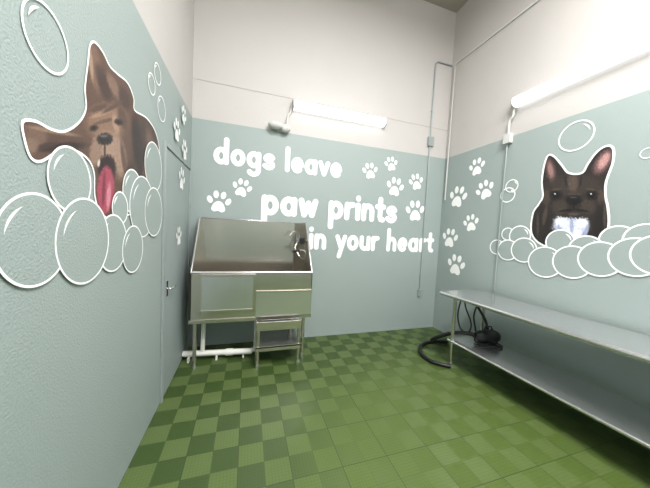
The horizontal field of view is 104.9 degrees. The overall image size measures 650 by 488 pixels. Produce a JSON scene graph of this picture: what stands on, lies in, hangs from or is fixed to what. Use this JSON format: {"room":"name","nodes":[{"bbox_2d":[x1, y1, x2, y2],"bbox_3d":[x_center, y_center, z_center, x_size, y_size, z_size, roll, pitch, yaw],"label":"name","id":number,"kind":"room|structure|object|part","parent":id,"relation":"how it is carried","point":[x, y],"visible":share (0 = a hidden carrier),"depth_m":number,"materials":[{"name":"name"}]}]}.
{"room":"dog grooming room","nodes":[
{"label":"dog grooming room","id":0,"kind":"room"},
{"bbox_2d":[0,0,193,487],"bbox_3d":[-0.933,-1.108,0.586,0.120,5.250,5.220,2,3,-17],"label":"wall","id":1,"kind":"structure","parent":0,"point":[80,364],"depth_m":1.08,"materials":[{"name":"paint"}]},
{"bbox_2d":[0,0,165,287],"bbox_3d":[-1.136,-0.568,1.398,0.004,1.525,1.530,2,3,-17],"label":"mural","id":2,"kind":"object","parent":1,"relation":"attached to","point":[38,240],"visible":1,"depth_m":1.03,"materials":[{"name":"white paint"}]},
{"bbox_2d":[21,40,159,217],"bbox_3d":[-1.139,-0.538,1.396,0.001,0.810,1.303,2,3,-17],"label":"mural","id":3,"kind":"object","parent":1,"relation":"attached to","point":[114,137],"visible":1,"depth_m":1.23,"materials":[{"name":"paint"}]},
{"bbox_2d":[160,141,190,402],"bbox_3d":[-1.539,0.240,2.619,0.021,2.275,1.000,2,3,-17],"label":"frame","id":4,"kind":"object","parent":1,"relation":"attached to","point":[166,145],"visible":0.89,"depth_m":2.17,"materials":[{"name":"grey metal"}]},
{"bbox_2d":[164,149,189,394],"bbox_3d":[-1.545,0.252,2.619,0.011,2.219,0.918,2,3,-17],"label":"door","id":5,"kind":"structure","parent":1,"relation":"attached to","point":[177,199],"depth_m":2.53,"materials":[{"name":"paint"}]},
{"bbox_2d":[166,280,175,296],"bbox_3d":[-1.421,0.401,2.311,0.051,0.140,0.130,2,3,-17],"label":"door handle","id":6,"kind":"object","parent":5,"relation":"attached to","point":[174,286],"depth_m":2.26,"materials":[{"name":"silver metal"}]},
{"bbox_2d":[174,105,186,244],"bbox_3d":[-1.488,-0.718,2.576,0.001,1.460,0.538,2,3,-17],"label":"mural","id":7,"kind":"object","parent":1,"relation":"attached to","point":[183,117],"visible":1,"depth_m":2.60,"materials":[{"name":"white paint"}]},
{"bbox_2d":[188,0,455,346],"bbox_3d":[0.167,-1.228,3.721,4.085,5.250,0.120,2,3,-17],"label":"wall","id":8,"kind":"structure","parent":0,"point":[373,57],"depth_m":3.65,"materials":[{"name":"paint"}]},
{"bbox_2d":[268,104,291,132],"bbox_3d":[-0.589,-1.695,3.321,0.323,0.394,0.129,2,3,-17],"label":"emergency light","id":9,"kind":"object","parent":8,"relation":"attached to","point":[285,128],"visible":1,"depth_m":3.31,"materials":[{"name":"white plastic"}]},
{"bbox_2d":[207,157,423,220],"bbox_3d":[0.089,-0.882,3.655,3.302,1.041,0.001,2,3,-17],"label":"mural","id":10,"kind":"object","parent":8,"relation":"attached to","point":[217,206],"visible":1,"depth_m":3.87,"materials":[{"name":"white paint"}]},
{"bbox_2d":[193,78,447,130],"bbox_3d":[0.223,-1.963,3.621,3.843,0.008,0.004,2,3,-17],"label":"trim","id":11,"kind":"structure","parent":8,"relation":"attached to","point":[193,78],"depth_m":3.48,"materials":[{"name":"grey"}]},
{"bbox_2d":[213,137,433,257],"bbox_3d":[0.221,-0.551,3.720,3.487,1.537,0.002,2,3,-17],"label":"mural","id":12,"kind":"object","parent":8,"relation":"attached to","point":[306,208],"visible":1,"depth_m":3.62,"materials":[{"name":"white paint"}]},
{"bbox_2d":[292,99,387,127],"bbox_3d":[0.241,-1.861,3.575,1.420,0.126,0.114,2,3,-17],"label":"strip light","id":13,"kind":"object","parent":8,"relation":"attached to","point":[297,105],"visible":1,"depth_m":3.53,"materials":[{"name":"white plastic"}]},
{"bbox_2d":[118,327,649,487],"bbox_3d":[0.823,1.631,1.328,4.085,0.120,5.460,2,3,-17],"label":"floor","id":14,"kind":"structure","parent":0,"point":[357,410],"depth_m":2.05,"materials":[{"name":"green tile"}]},
{"bbox_2d":[182,217,312,368],"bbox_3d":[-0.917,0.540,3.059,1.458,1.690,0.662,2,3,-17],"label":"tub","id":15,"kind":"object","parent":14,"relation":"on","point":[242,269],"visible":1,"depth_m":3.00,"materials":[{"name":"silver metal"}]},
{"bbox_3d":[-1.076,0.546,2.769,0.588,0.420,0.022,2,3,-17],"label":"entry door panel","id":16,"kind":"part","parent":15,"relation":"part of","materials":[{"name":"silver metal"}]},
{"bbox_3d":[-0.810,0.708,2.873,1.353,0.346,0.042,2,3,-17],"label":"panel","id":17,"kind":"part","parent":15,"relation":"part of","materials":[{"name":"silver metal"}]},
{"bbox_2d":[289,231,306,258],"bbox_3d":[-0.364,0.012,3.272,0.215,0.365,0.310,2,3,-17],"label":"faucet","id":18,"kind":"object","parent":15,"relation":"on","point":[301,236],"depth_m":3.33,"materials":[{"name":"silver metal"}]},
{"bbox_2d":[440,289,649,448],"bbox_3d":[2.179,1.145,2.169,0.631,0.891,2.551,2,3,-20],"label":"work table","id":19,"kind":"object","parent":14,"relation":"on","point":[630,419],"visible":0.9,"depth_m":2.19,"materials":[{"name":"silver metal"}]},
{"bbox_2d":[447,336,649,448],"bbox_3d":[2.192,1.288,2.158,0.566,0.032,2.300,2,3,-20],"label":"shelf","id":20,"kind":"object","parent":19,"relation":"attached to","point":[630,419],"depth_m":2.17,"materials":[{"name":"silver metal"}]},
{"bbox_2d":[418,301,502,367],"bbox_3d":[1.657,1.081,3.248,0.751,0.837,0.902,2,3,-17],"label":"dryer","id":21,"kind":"object","parent":20,"relation":"on","point":[488,337],"visible":0.88,"depth_m":3.09,"materials":[{"name":"black plastic"}]},
{"bbox_3d":[1.943,0.945,3.111,0.493,0.521,0.279,6,4,41],"label":"cord","id":22,"kind":"part","parent":21,"relation":"part of","materials":[{"name":"black rubber"}]},
{"bbox_3d":[1.966,1.102,3.033,0.290,0.218,0.181,2,3,-17],"label":"motor","id":23,"kind":"part","parent":21,"relation":"part of","materials":[{"name":"black plastic"}]},
{"bbox_2d":[424,0,468,12],"bbox_3d":[1.092,-3.723,1.028,4.085,0.120,5.460,2,3,-17],"label":"ceiling","id":24,"kind":"structure","parent":0,"point":[455,6],"depth_m":3.94,"materials":[{"name":"white"}]},
{"bbox_2d":[433,0,649,408],"bbox_3d":[2.849,-0.984,1.770,0.120,5.250,5.220,2,3,-17],"label":"wall","id":25,"kind":"structure","parent":0,"point":[550,39],"depth_m":2.82,"materials":[{"name":"paint"}]},
{"bbox_2d":[443,157,492,274],"bbox_3d":[2.126,-0.382,3.802,0.001,1.753,0.845,2,3,-17],"label":"mural","id":26,"kind":"object","parent":25,"relation":"attached to","point":[456,201],"visible":1,"depth_m":3.83,"materials":[{"name":"white paint"}]},
{"bbox_2d":[417,0,538,296],"bbox_3d":[2.566,-0.861,1.795,0.387,3.853,5.019,2,3,-17],"label":"conduit","id":27,"kind":"object","parent":25,"relation":"attached to","point":[430,140],"visible":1,"depth_m":4.08,"materials":[{"name":"grey metal"}]},
{"bbox_2d":[493,108,514,289],"bbox_3d":[2.288,-0.572,3.214,0.059,2.370,0.103,2,3,-17],"label":"conduit","id":28,"kind":"object","parent":25,"relation":"attached to","point":[507,138],"visible":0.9,"depth_m":3.20,"materials":[{"name":"white metal"}]},
{"bbox_2d":[490,120,649,278],"bbox_3d":[2.504,-0.433,2.589,0.005,1.633,1.631,2,3,-17],"label":"mural","id":29,"kind":"object","parent":25,"relation":"attached to","point":[625,250],"visible":1,"depth_m":2.47,"materials":[{"name":"white paint"}]},
{"bbox_2d":[530,145,614,245],"bbox_3d":[2.510,-0.447,2.583,0.001,1.067,0.679,2,3,-17],"label":"mural","id":30,"kind":"object","parent":25,"relation":"attached to","point":[576,203],"visible":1,"depth_m":2.53,"materials":[{"name":"paint"}]},
{"bbox_2d":[510,32,649,107],"bbox_3d":[2.704,-1.664,1.907,0.114,0.126,2.500,2,3,-17],"label":"strip light","id":31,"kind":"object","parent":25,"relation":"attached to","point":[641,44],"visible":1,"depth_m":2.40,"materials":[{"name":"white plastic"}]}
]}

